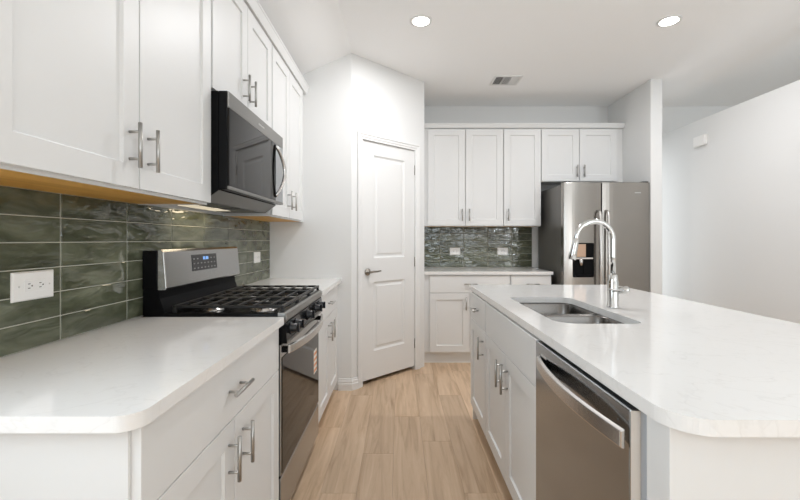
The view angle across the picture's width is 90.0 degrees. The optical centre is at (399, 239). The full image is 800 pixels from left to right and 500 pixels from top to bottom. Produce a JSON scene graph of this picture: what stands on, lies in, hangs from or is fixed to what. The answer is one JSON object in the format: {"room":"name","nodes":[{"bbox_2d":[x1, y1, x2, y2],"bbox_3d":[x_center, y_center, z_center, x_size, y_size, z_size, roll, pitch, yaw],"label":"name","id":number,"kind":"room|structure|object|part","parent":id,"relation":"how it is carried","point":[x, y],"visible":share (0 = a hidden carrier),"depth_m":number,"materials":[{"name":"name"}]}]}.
{"room":"kitchen","nodes":[
{"label":"kitchen","id":0,"kind":"room"},
{"bbox_2d":[139,205,221,316],"bbox_3d":[-1.130,-0.147,-0.510,0.120,2.755,10.420,0,0,0],"label":"wall","id":1,"kind":"structure","parent":0,"point":[164,206],"depth_m":2.03,"materials":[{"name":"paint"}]},
{"bbox_2d":[0,0,210,204],"bbox_3d":[-0.899,-0.663,1.175,0.342,1.044,0.910,0,0,0],"label":"upper cabinet","id":2,"kind":"object","parent":1,"relation":"attached to","point":[100,99],"visible":1,"depth_m":1.08,"materials":[{"name":"white paint"}]},
{"bbox_3d":[-0.775,-0.661,0.951,0.020,1.024,0.449,0,0,0],"label":"door","id":3,"kind":"part","parent":2,"relation":"part of","materials":[{"name":"white paint"}]},
{"bbox_3d":[-0.930,-0.148,1.175,0.272,0.009,0.892,0,0,0],"label":"panel","id":4,"kind":"part","parent":2,"relation":"part of","materials":[{"name":"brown wood"}]},
{"bbox_3d":[-0.927,-0.147,1.175,0.285,0.012,0.910,0,0,0],"label":"rail","id":5,"kind":"part","parent":2,"relation":"part of","materials":[{"name":"white paint"}]},
{"bbox_3d":[-0.747,-0.267,1.133,0.036,0.128,0.012,0,0,0],"label":"handle","id":6,"kind":"part","parent":2,"relation":"part of","materials":[{"name":"silver metal"}]},
{"bbox_3d":[-0.747,-0.267,1.216,0.036,0.128,0.012,0,0,0],"label":"handle","id":7,"kind":"part","parent":2,"relation":"part of","materials":[{"name":"silver metal"}]},
{"bbox_3d":[-0.775,-0.661,1.402,0.020,1.024,0.444,0,0,0],"label":"door","id":8,"kind":"part","parent":2,"relation":"part of","materials":[{"name":"white paint"}]},
{"bbox_2d":[244,0,308,93],"bbox_3d":[-0.767,-1.216,1.934,0.056,0.063,2.668,0,0,0],"label":"crown molding","id":9,"kind":"structure","parent":2,"relation":"attached to","point":[254,6],"depth_m":2.43,"materials":[{"name":"white paint"}]},
{"bbox_2d":[0,185,269,357],"bbox_3d":[-1.063,0.085,1.933,0.011,0.458,2.666,0,0,0],"label":"tile backsplash","id":10,"kind":"structure","parent":1,"relation":"attached to","point":[94,248],"depth_m":1.36,"materials":[{"name":"green tile"}]},
{"bbox_2d":[10,269,52,302],"bbox_3d":[-1.053,0.132,1.153,0.009,0.082,0.132,0,0,0],"label":"wall outlet","id":11,"kind":"object","parent":10,"relation":"attached to","point":[29,285],"visible":1,"depth_m":1.14,"materials":[{"name":"white plastic"}]},
{"bbox_2d":[24,279,44,291],"bbox_3d":[-1.051,0.132,1.153,0.004,0.033,0.066,0,0,0],"label":"receptacle","id":12,"kind":"object","parent":11,"relation":"attached to","point":[30,285],"depth_m":1.15,"materials":[{"name":"white plastic"}]},
{"bbox_2d":[254,252,259,262],"bbox_3d":[-1.053,0.132,2.965,0.009,0.080,0.124,0,0,0],"label":"wall outlet","id":13,"kind":"object","parent":10,"relation":"attached to","point":[256,254],"visible":1,"depth_m":2.94,"materials":[{"name":"white plastic"}]},
{"bbox_2d":[211,0,271,127],"bbox_3d":[-0.899,-0.900,2.018,0.342,0.570,0.768,0,0,0],"label":"upper cabinet","id":14,"kind":"object","parent":1,"relation":"attached to","point":[241,51],"visible":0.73,"depth_m":1.95,"materials":[{"name":"white paint"}]},
{"bbox_3d":[-0.775,-0.898,1.827,0.020,0.550,0.375,0,0,0],"label":"door","id":15,"kind":"part","parent":14,"relation":"part of","materials":[{"name":"white paint"}]},
{"bbox_2d":[178,91,285,212],"bbox_3d":[-0.857,-0.383,2.018,0.394,0.454,0.762,0,0,0],"label":"microwave","id":16,"kind":"object","parent":14,"relation":"attached to","point":[248,167],"visible":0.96,"depth_m":1.83,"materials":[{"name":"black"}]},
{"bbox_3d":[-0.884,-0.181,2.018,0.287,0.044,0.750,0,0,0],"label":"underside panel","id":17,"kind":"part","parent":16,"relation":"part of","materials":[{"name":"grey metal"}]},
{"bbox_3d":[-0.724,-0.408,2.018,0.036,0.404,0.762,0,0,0],"label":"door","id":18,"kind":"part","parent":16,"relation":"part of","materials":[{"name":"black glass"}]},
{"bbox_3d":[-0.703,-0.381,1.952,0.007,0.321,0.619,0,0,0],"label":"door glass","id":19,"kind":"part","parent":16,"relation":"part of","materials":[{"name":"black glass"}]},
{"bbox_3d":[-0.703,-0.575,2.018,0.008,0.066,0.760,0,0,0],"label":"door frame","id":20,"kind":"part","parent":16,"relation":"part of","materials":[{"name":"grey metal"}]},
{"bbox_3d":[-0.702,-0.213,2.018,0.008,0.013,0.760,0,0,0],"label":"rail","id":21,"kind":"part","parent":16,"relation":"part of","materials":[{"name":"grey metal"}]},
{"bbox_3d":[-0.682,-0.388,2.293,0.022,0.298,0.097,0,0,22],"label":"handle","id":22,"kind":"part","parent":16,"relation":"part of","materials":[{"name":"silver metal"}]},
{"bbox_3d":[-0.747,-0.742,1.960,0.036,0.128,0.012,0,0,0],"label":"handle","id":23,"kind":"part","parent":14,"relation":"part of","materials":[{"name":"silver metal"}]},
{"bbox_3d":[-0.747,-0.742,2.045,0.036,0.128,0.012,0,0,0],"label":"handle","id":24,"kind":"part","parent":14,"relation":"part of","materials":[{"name":"silver metal"}]},
{"bbox_3d":[-0.775,-0.898,2.208,0.020,0.550,0.376,0,0,0],"label":"door","id":25,"kind":"part","parent":14,"relation":"part of","materials":[{"name":"white paint"}]},
{"bbox_2d":[222,45,302,221],"bbox_3d":[-0.899,-0.663,2.837,0.342,1.044,0.862,0,0,0],"label":"upper cabinet","id":26,"kind":"object","parent":1,"relation":"attached to","point":[287,95],"visible":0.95,"depth_m":2.76,"materials":[{"name":"white paint"}]},
{"bbox_3d":[-0.927,-0.147,2.837,0.285,0.012,0.862,0,0,0],"label":"rail","id":27,"kind":"part","parent":26,"relation":"part of","materials":[{"name":"white paint"}]},
{"bbox_3d":[-0.930,-0.148,2.837,0.272,0.009,0.844,0,0,0],"label":"panel","id":28,"kind":"part","parent":26,"relation":"part of","materials":[{"name":"brown wood"}]},
{"bbox_3d":[-0.775,-0.661,2.598,0.020,1.024,0.372,0,0,0],"label":"door","id":29,"kind":"part","parent":26,"relation":"part of","materials":[{"name":"white paint"}]},
{"bbox_3d":[-0.747,-0.267,2.735,0.036,0.128,0.012,0,0,0],"label":"handle","id":30,"kind":"part","parent":26,"relation":"part of","materials":[{"name":"silver metal"}]},
{"bbox_3d":[-0.747,-0.267,2.845,0.036,0.128,0.012,0,0,0],"label":"handle","id":31,"kind":"part","parent":26,"relation":"part of","materials":[{"name":"silver metal"}]},
{"bbox_3d":[-0.775,-0.661,2.974,0.020,1.024,0.371,0,0,0],"label":"door","id":32,"kind":"part","parent":26,"relation":"part of","materials":[{"name":"white paint"}]},
{"bbox_2d":[258,0,350,74],"bbox_3d":[-0.732,-1.372,-1.150,0.677,0.306,8.900,0,0,0],"label":"ceiling","id":33,"kind":"structure","parent":0,"point":[313,32],"depth_m":2.73,"materials":[{"name":"white paint"}]},
{"bbox_2d":[270,53,350,389],"bbox_3d":[-0.732,-0.147,3.325,0.677,2.755,0.110,0,0,0],"label":"wall","id":34,"kind":"structure","parent":0,"point":[319,246],"depth_m":3.27,"materials":[{"name":"white paint"}]},
{"bbox_2d":[338,378,351,390],"bbox_3d":[-0.444,1.183,3.261,0.113,0.095,0.017,0,0,0],"label":"baseboard","id":35,"kind":"structure","parent":34,"relation":"attached to","point":[344,384],"depth_m":3.25,"materials":[{"name":"white paint"}]},
{"bbox_2d":[351,53,423,377],"bbox_3d":[-0.111,-0.147,3.606,0.872,2.755,0.100,0,0,-43],"label":"wall","id":36,"kind":"structure","parent":0,"point":[386,102],"depth_m":3.49,"materials":[{"name":"white paint"}]},
{"bbox_2d":[351,377,358,390],"bbox_3d":[-0.365,1.183,3.284,0.072,0.095,0.017,0,0,-43],"label":"baseboard","id":37,"kind":"structure","parent":36,"relation":"attached to","point":[355,384],"depth_m":3.28,"materials":[{"name":"white paint"}]},
{"bbox_2d":[357,131,419,387],"bbox_3d":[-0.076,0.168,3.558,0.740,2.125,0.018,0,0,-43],"label":"trim","id":38,"kind":"structure","parent":36,"relation":"attached to","point":[360,135],"depth_m":3.34,"materials":[{"name":"white paint"}]},
{"bbox_2d":[363,140,414,380],"bbox_3d":[-0.078,0.178,3.567,0.638,2.033,0.092,0,0,-43],"label":"door","id":39,"kind":"structure","parent":36,"relation":"in","point":[388,171],"depth_m":3.56,"materials":[{"name":"white paint"}]},
{"bbox_3d":[-0.222,0.275,3.407,0.146,0.062,0.057,0,0,-43],"label":"lever handle","id":40,"kind":"part","parent":39,"relation":"part of","materials":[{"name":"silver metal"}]},
{"bbox_2d":[290,363,512,499],"bbox_3d":[2.240,1.240,-0.510,6.650,0.020,10.180,0,0,0],"label":"floor","id":41,"kind":"structure","parent":0,"point":[408,433],"depth_m":2.40,"materials":[{"name":"brown wood"}]},
{"bbox_2d":[0,329,278,499],"bbox_3d":[-0.761,0.788,1.191,0.615,0.884,0.878,0,0,0],"label":"base cabinet","id":42,"kind":"object","parent":41,"relation":"on","point":[220,441],"visible":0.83,"depth_m":0.91,"materials":[{"name":"white paint"}]},
{"bbox_2d":[0,317,283,432],"bbox_3d":[-0.770,0.331,1.173,0.600,0.030,0.918,0,0,0],"label":"countertop","id":43,"kind":"structure","parent":42,"relation":"on","point":[119,377],"depth_m":0.96,"materials":[{"name":"white stone"}]},
{"bbox_3d":[-0.500,0.822,0.974,0.020,0.584,0.430,0,0,0],"label":"door","id":44,"kind":"part","parent":42,"relation":"part of","materials":[{"name":"white paint"}]},
{"bbox_3d":[-0.500,0.441,1.192,0.020,0.170,0.865,0,0,0],"label":"drawer","id":45,"kind":"part","parent":42,"relation":"part of","materials":[{"name":"white paint"}]},
{"bbox_3d":[-0.472,0.630,1.148,0.036,0.128,0.012,0,0,0],"label":"handle","id":46,"kind":"part","parent":42,"relation":"part of","materials":[{"name":"silver metal"}]},
{"bbox_3d":[-0.472,0.439,1.190,0.037,0.011,0.128,0,0,0],"label":"handle","id":47,"kind":"part","parent":42,"relation":"part of","materials":[{"name":"silver metal"}]},
{"bbox_3d":[-0.472,0.630,1.250,0.036,0.128,0.012,0,0,0],"label":"handle","id":48,"kind":"part","parent":42,"relation":"part of","materials":[{"name":"silver metal"}]},
{"bbox_3d":[-0.500,0.822,1.409,0.020,0.584,0.431,0,0,0],"label":"door","id":49,"kind":"part","parent":42,"relation":"part of","materials":[{"name":"white paint"}]},
{"bbox_2d":[143,247,324,499],"bbox_3d":[-0.734,0.636,2.021,0.642,1.188,0.763,0,0,0],"label":"gas range","id":50,"kind":"object","parent":41,"relation":"on","point":[190,282],"visible":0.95,"depth_m":1.83,"materials":[{"name":"silver metal"}]},
{"bbox_3d":[-0.975,0.125,2.021,0.033,0.166,0.758,0,0,0],"label":"backguard panel","id":51,"kind":"part","parent":50,"relation":"part of","materials":[{"name":"silver metal"}]},
{"bbox_3d":[-0.840,0.311,1.800,0.096,0.014,0.096,0,0,0],"label":"burner","id":52,"kind":"part","parent":50,"relation":"part of","materials":[{"name":"silver metal"}]},
{"bbox_2d":[164,290,314,316],"bbox_3d":[-0.725,0.317,2.021,0.501,0.026,0.758,0,0,0],"label":"cooktop","id":53,"kind":"object","parent":50,"relation":"in","point":[298,306],"depth_m":1.76,"materials":[{"name":"black metal"}]},
{"bbox_3d":[-0.610,0.311,1.800,0.114,0.014,0.114,0,0,0],"label":"burner","id":54,"kind":"part","parent":50,"relation":"part of","materials":[{"name":"silver metal"}]},
{"bbox_3d":[-0.451,0.380,1.715,0.032,0.052,0.052,0,0,0],"label":"knob","id":55,"kind":"part","parent":50,"relation":"part of","materials":[{"name":"black"}]},
{"bbox_3d":[-0.492,0.704,2.021,0.013,0.540,0.758,0,0,0],"label":"oven door","id":56,"kind":"part","parent":50,"relation":"part of","materials":[{"name":"black glass"}]},
{"bbox_3d":[-0.493,1.076,2.021,0.014,0.184,0.758,0,0,0],"label":"storage drawer","id":57,"kind":"part","parent":50,"relation":"part of","materials":[{"name":"silver metal"}]},
{"bbox_3d":[-0.451,0.380,1.800,0.032,0.052,0.052,0,0,0],"label":"knob","id":58,"kind":"part","parent":50,"relation":"part of","materials":[{"name":"black plastic"}]},
{"bbox_3d":[-0.487,0.727,2.021,0.006,0.478,0.742,0,0,0],"label":"door glass","id":59,"kind":"part","parent":50,"relation":"part of","materials":[{"name":"black glass"}]},
{"bbox_3d":[-0.482,0.386,2.021,0.040,0.084,0.758,0,0,0],"label":"control panel","id":60,"kind":"part","parent":50,"relation":"part of","materials":[{"name":"silver metal"}]},
{"bbox_3d":[-0.465,0.424,2.021,0.010,0.012,0.754,0,0,0],"label":"panel trim","id":61,"kind":"part","parent":50,"relation":"part of","materials":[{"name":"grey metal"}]},
{"bbox_3d":[-0.440,0.458,2.021,0.054,0.038,0.702,0,0,0],"label":"handle","id":62,"kind":"part","parent":50,"relation":"part of","materials":[{"name":"silver metal"}]},
{"bbox_3d":[-0.451,0.380,2.020,0.032,0.052,0.052,0,0,0],"label":"knob","id":63,"kind":"part","parent":50,"relation":"part of","materials":[{"name":"black"}]},
{"bbox_3d":[-0.451,0.380,2.215,0.032,0.052,0.052,0,0,0],"label":"knob","id":64,"kind":"part","parent":50,"relation":"part of","materials":[{"name":"black plastic"}]},
{"bbox_2d":[317,285,337,422],"bbox_3d":[-0.761,0.788,2.840,0.615,0.884,0.856,0,0,0],"label":"base cabinet","id":65,"kind":"object","parent":41,"relation":"on","point":[328,333],"visible":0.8,"depth_m":2.74,"materials":[{"name":"white paint"}]},
{"bbox_2d":[244,278,341,296],"bbox_3d":[-0.770,0.331,2.838,0.600,0.030,0.860,0,0,0],"label":"countertop","id":66,"kind":"structure","parent":65,"relation":"on","point":[325,284],"depth_m":2.94,"materials":[{"name":"white stone"}]},
{"bbox_3d":[-0.500,0.822,2.603,0.020,0.584,0.371,0,0,0],"label":"door","id":67,"kind":"part","parent":65,"relation":"part of","materials":[{"name":"white paint"}]},
{"bbox_3d":[-0.500,0.441,2.792,0.020,0.170,0.747,0,0,0],"label":"drawer","id":68,"kind":"part","parent":65,"relation":"part of","materials":[{"name":"white paint"}]},
{"bbox_3d":[-0.472,0.630,2.742,0.036,0.128,0.012,0,0,0],"label":"handle","id":69,"kind":"part","parent":65,"relation":"part of","materials":[{"name":"silver metal"}]},
{"bbox_3d":[-0.472,0.630,2.842,0.036,0.128,0.012,0,0,0],"label":"handle","id":70,"kind":"part","parent":65,"relation":"part of","materials":[{"name":"silver metal"}]},
{"bbox_3d":[-0.500,0.822,2.979,0.020,0.584,0.371,0,0,0],"label":"door","id":71,"kind":"part","parent":65,"relation":"part of","materials":[{"name":"white paint"}]},
{"bbox_2d":[424,275,509,362],"bbox_3d":[0.669,0.788,4.247,0.855,0.884,0.663,0,0,0],"label":"base cabinet","id":72,"kind":"object","parent":41,"relation":"on","point":[447,298],"visible":0.59,"depth_m":3.95,"materials":[{"name":"white paint"}]},
{"bbox_3d":[0.497,0.822,3.962,0.391,0.584,0.020,0,0,0],"label":"door","id":73,"kind":"part","parent":72,"relation":"part of","materials":[{"name":"white paint"}]},
{"bbox_3d":[0.697,0.441,3.962,0.789,0.170,0.020,0,0,0],"label":"drawer","id":74,"kind":"part","parent":72,"relation":"part of","materials":[{"name":"white paint"}]},
{"bbox_3d":[0.894,0.822,3.962,0.393,0.584,0.020,0,0,0],"label":"door","id":75,"kind":"part","parent":72,"relation":"part of","materials":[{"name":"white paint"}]},
{"bbox_2d":[424,267,552,274],"bbox_3d":[0.878,0.331,4.258,1.273,0.030,0.645,0,0,0],"label":"countertop","id":76,"kind":"structure","parent":72,"relation":"on","point":[427,270],"depth_m":3.95,"materials":[{"name":"white stone"}]},
{"bbox_2d":[470,292,487,435],"bbox_3d":[0.774,0.788,2.499,0.652,0.884,0.471,0,0,0],"label":"base cabinet","id":77,"kind":"object","parent":41,"relation":"on","point":[478,304],"visible":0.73,"depth_m":2.46,"materials":[{"name":"white paint"}]},
{"bbox_3d":[0.495,0.822,2.499,0.020,0.584,0.459,0,0,0],"label":"door","id":78,"kind":"part","parent":77,"relation":"part of","materials":[{"name":"white paint"}]},
{"bbox_3d":[0.495,0.441,2.499,0.020,0.170,0.459,0,0,0],"label":"drawer","id":79,"kind":"part","parent":77,"relation":"part of","materials":[{"name":"white paint"}]},
{"bbox_3d":[0.467,0.630,2.318,0.036,0.128,0.012,0,0,0],"label":"handle","id":80,"kind":"part","parent":77,"relation":"part of","materials":[{"name":"silver metal"}]},
{"bbox_2d":[510,275,550,284],"bbox_3d":[1.300,0.788,4.247,0.405,0.884,0.663,0,0,0],"label":"base cabinet","id":81,"kind":"object","parent":41,"relation":"on","point":[514,279],"visible":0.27,"depth_m":3.95,"materials":[{"name":"white paint"}]},
{"bbox_2d":[486,303,602,499],"bbox_3d":[0.774,0.788,1.837,0.652,0.884,0.850,0,0,0],"label":"base cabinet","id":82,"kind":"object","parent":41,"relation":"on","point":[510,348],"visible":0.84,"depth_m":1.75,"materials":[{"name":"white paint"}]},
{"bbox_3d":[0.495,0.822,2.048,0.020,0.584,0.416,0,0,0],"label":"door","id":83,"kind":"part","parent":82,"relation":"part of","materials":[{"name":"white paint"}]},
{"bbox_3d":[0.467,0.630,1.884,0.036,0.128,0.012,0,0,0],"label":"handle","id":84,"kind":"part","parent":82,"relation":"part of","materials":[{"name":"silver metal"}]},
{"bbox_3d":[0.467,0.630,1.792,0.036,0.128,0.012,0,0,0],"label":"handle","id":85,"kind":"part","parent":82,"relation":"part of","materials":[{"name":"silver metal"}]},
{"bbox_3d":[0.495,0.441,1.837,0.020,0.170,0.838,0,0,0],"label":"drawer","id":86,"kind":"part","parent":82,"relation":"part of","materials":[{"name":"white paint"}]},
{"bbox_3d":[0.495,0.822,1.627,0.020,0.584,0.417,0,0,0],"label":"door","id":87,"kind":"part","parent":82,"relation":"part of","materials":[{"name":"white paint"}]},
{"bbox_2d":[536,341,646,499],"bbox_3d":[0.763,0.791,1.115,0.653,0.877,0.578,0,0,0],"label":"dishwasher","id":88,"kind":"object","parent":41,"relation":"on","point":[591,442],"visible":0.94,"depth_m":1.03,"materials":[{"name":"silver metal"}]},
{"bbox_3d":[0.456,0.416,1.097,0.038,0.042,0.529,0,0,0],"label":"handle","id":89,"kind":"part","parent":88,"relation":"part of","materials":[{"name":"silver metal"}]},
{"bbox_3d":[0.489,0.736,0.828,0.019,0.761,0.004,0,0,0],"label":"edge trim","id":90,"kind":"part","parent":88,"relation":"part of","materials":[{"name":"silver metal"}]},
{"bbox_2d":[538,181,649,291],"bbox_3d":[1.966,0.337,4.110,0.820,1.777,0.780,0,0,0],"label":"refrigerator","id":91,"kind":"object","parent":41,"relation":"on","point":[625,206],"visible":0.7,"depth_m":3.79,"materials":[{"name":"grey metal"}]},
{"bbox_3d":[1.735,0.301,3.821,0.358,1.687,0.075,0,0,0],"label":"freezer door","id":92,"kind":"part","parent":91,"relation":"part of","materials":[{"name":"silver metal"}]},
{"bbox_3d":[1.880,0.185,3.752,0.027,0.934,0.064,0,0,0],"label":"handle","id":93,"kind":"part","parent":91,"relation":"part of","materials":[{"name":"silver metal"}]},
{"bbox_3d":[1.956,0.185,3.752,0.027,0.934,0.064,0,0,0],"label":"handle","id":94,"kind":"part","parent":91,"relation":"part of","materials":[{"name":"silver metal"}]},
{"bbox_3d":[2.149,0.301,3.821,0.454,1.687,0.075,0,0,0],"label":"fresh food door","id":95,"kind":"part","parent":91,"relation":"part of","materials":[{"name":"silver metal"}]},
{"bbox_2d":[469,285,799,436],"bbox_3d":[0.994,0.331,1.748,1.013,0.030,2.095,0,0,0],"label":"countertop","id":96,"kind":"structure","parent":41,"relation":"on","point":[692,367],"depth_m":1.10,"materials":[{"name":"white stone"}]},
{"bbox_2d":[520,303,623,323],"bbox_3d":[0.761,0.443,1.845,0.364,0.194,0.726,0,0,0],"label":"sink","id":97,"kind":"object","parent":96,"relation":"in","point":[560,312],"visible":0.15,"depth_m":1.87,"materials":[{"name":"grey metal"}]},
{"bbox_3d":[0.761,0.443,2.026,0.364,0.194,0.364,0,0,0],"label":"bowl","id":98,"kind":"part","parent":97,"relation":"part of","materials":[{"name":"grey metal"}]},
{"bbox_3d":[0.761,0.443,1.664,0.364,0.194,0.364,0,0,0],"label":"bowl","id":99,"kind":"part","parent":97,"relation":"part of","materials":[{"name":"grey metal"}]},
{"bbox_2d":[568,219,629,307],"bbox_3d":[0.923,0.110,1.847,0.278,0.412,0.079,0,0,0],"label":"kitchen faucet","id":100,"kind":"object","parent":96,"relation":"on","point":[613,289],"visible":1,"depth_m":1.85,"materials":[{"name":"silver metal"}]},
{"bbox_3d":[0.907,0.035,1.860,0.196,0.262,0.025,0,0,0],"label":"spout","id":101,"kind":"part","parent":100,"relation":"part of","materials":[{"name":"silver metal"}]},
{"bbox_3d":[1.036,0.235,1.853,0.050,0.039,0.040,0,0,7],"label":"lever","id":102,"kind":"part","parent":100,"relation":"part of","materials":[{"name":"silver metal"}]},
{"bbox_2d":[473,409,799,499],"bbox_3d":[0.851,0.788,1.749,0.699,0.884,2.014,0,0,0],"label":"island base","id":103,"kind":"object","parent":41,"relation":"on","point":[681,465],"visible":0.17,"depth_m":0.74,"materials":[{"name":"white paint"}]},
{"bbox_2d":[338,0,799,105],"bbox_3d":[2.165,-1.575,-0.510,6.710,0.100,10.420,0,0,0],"label":"ceiling","id":104,"kind":"structure","parent":0,"point":[566,52],"depth_m":3.19,"materials":[{"name":"white paint"}]},
{"bbox_2d":[410,15,431,26],"bbox_3d":[0.150,-1.522,2.790,0.156,0.006,0.156,0,0,0],"label":"recessed light","id":105,"kind":"object","parent":104,"relation":"in","point":[418,20],"visible":1,"depth_m":2.78,"materials":[{"name":"white paint"}]},
{"bbox_2d":[489,75,522,84],"bbox_3d":[1.018,-1.520,3.830,0.265,0.009,0.230,0,0,0],"label":"ceiling vent","id":106,"kind":"object","parent":104,"relation":"in","point":[498,79],"visible":1,"depth_m":3.81,"materials":[{"name":"white metal"}]},
{"bbox_2d":[656,15,682,26],"bbox_3d":[1.880,-1.522,2.790,0.156,0.006,0.156,0,0,0],"label":"recessed light","id":107,"kind":"object","parent":104,"relation":"in","point":[666,21],"visible":1,"depth_m":2.78,"materials":[{"name":"white paint"}]},
{"bbox_2d":[424,106,732,267],"bbox_3d":[2.225,-0.147,4.640,6.590,2.755,0.120,0,0,0],"label":"wall","id":108,"kind":"structure","parent":0,"point":[673,117],"depth_m":4.58,"materials":[{"name":"white paint"}]},
{"bbox_2d":[424,129,502,226],"bbox_3d":[0.674,-0.663,4.398,0.864,1.044,0.365,0,0,0],"label":"upper cabinet","id":109,"kind":"object","parent":108,"relation":"attached to","point":[463,168],"visible":0.93,"depth_m":4.26,"materials":[{"name":"white paint"}]},
{"bbox_3d":[0.500,-0.661,4.262,0.394,1.024,0.020,0,0,0],"label":"door","id":110,"kind":"part","parent":109,"relation":"part of","materials":[{"name":"white paint"}]},
{"bbox_3d":[0.674,-0.148,4.428,0.846,0.009,0.295,0,0,0],"label":"panel","id":111,"kind":"part","parent":109,"relation":"part of","materials":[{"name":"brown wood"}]},
{"bbox_3d":[0.904,-0.661,4.262,0.396,1.024,0.020,0,0,0],"label":"door","id":112,"kind":"part","parent":109,"relation":"part of","materials":[{"name":"white paint"}]},
{"bbox_2d":[424,227,531,266],"bbox_3d":[0.877,0.085,4.574,1.271,0.458,0.011,0,0,0],"label":"tile backsplash","id":113,"kind":"structure","parent":108,"relation":"attached to","point":[478,246],"depth_m":4.57,"materials":[{"name":"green tile"}]},
{"bbox_2d":[450,248,459,254],"bbox_3d":[0.634,0.134,4.563,0.120,0.084,0.009,0,0,0],"label":"wall outlet","id":114,"kind":"object","parent":113,"relation":"attached to","point":[453,251],"visible":1,"depth_m":4.56,"materials":[{"name":"white plastic"}]},
{"bbox_2d":[497,248,507,254],"bbox_3d":[1.178,0.134,4.563,0.120,0.084,0.009,0,0,0],"label":"wall outlet","id":115,"kind":"object","parent":113,"relation":"attached to","point":[500,251],"visible":1,"depth_m":4.56,"materials":[{"name":"white plastic"}]},
{"bbox_2d":[501,129,540,226],"bbox_3d":[1.306,-0.663,4.398,0.399,1.044,0.365,0,0,0],"label":"upper cabinet","id":116,"kind":"object","parent":108,"relation":"attached to","point":[521,147],"visible":0.91,"depth_m":4.26,"materials":[{"name":"white paint"}]},
{"bbox_3d":[1.306,-0.148,4.428,0.381,0.009,0.295,0,0,0],"label":"panel","id":117,"kind":"part","parent":116,"relation":"part of","materials":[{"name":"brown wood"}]},
{"bbox_2d":[541,129,622,185],"bbox_3d":[1.946,-0.899,4.398,0.877,0.572,0.365,0,0,0],"label":"upper cabinet","id":118,"kind":"object","parent":108,"relation":"attached to","point":[572,155],"visible":0.95,"depth_m":4.26,"materials":[{"name":"white paint"}]},
{"bbox_2d":[424,123,624,128],"bbox_3d":[1.313,-1.208,4.254,2.142,0.047,0.056,0,0,0],"label":"crown molding","id":119,"kind":"structure","parent":118,"relation":"attached to","point":[426,125],"depth_m":4.24,"materials":[{"name":"white paint"}]},
{"bbox_3d":[1.711,-0.897,4.262,0.398,0.552,0.020,0,0,0],"label":"door","id":120,"kind":"part","parent":118,"relation":"part of","materials":[{"name":"white paint"}]},
{"bbox_3d":[1.946,-0.619,4.426,0.877,0.012,0.308,0,0,0],"label":"rail","id":121,"kind":"part","parent":118,"relation":"part of","materials":[{"name":"white paint"}]},
{"bbox_3d":[2.113,-0.897,4.262,0.394,0.552,0.020,0,0,0],"label":"door","id":122,"kind":"part","parent":118,"relation":"part of","materials":[{"name":"white paint"}]},
{"bbox_2d":[608,79,661,294],"bbox_3d":[2.441,-0.147,4.190,0.110,2.755,0.780,0,0,0],"label":"wall","id":123,"kind":"structure","parent":0,"point":[640,109],"depth_m":3.83,"materials":[{"name":"white paint"}]},
{"bbox_2d":[662,80,799,323],"bbox_3d":[2.960,0.036,2.740,0.120,2.388,3.680,0,0,0],"label":"wall partition","id":124,"kind":"structure","parent":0,"point":[731,202],"depth_m":3.43,"materials":[{"name":"white paint"}]},
{"bbox_2d":[693,133,707,147],"bbox_3d":[2.881,-0.948,3.830,0.038,0.105,0.140,0,0,0],"label":"door chime","id":125,"kind":"object","parent":124,"relation":"attached to","point":[701,140],"visible":1,"depth_m":3.80,"materials":[{"name":"white plastic"}]}
]}

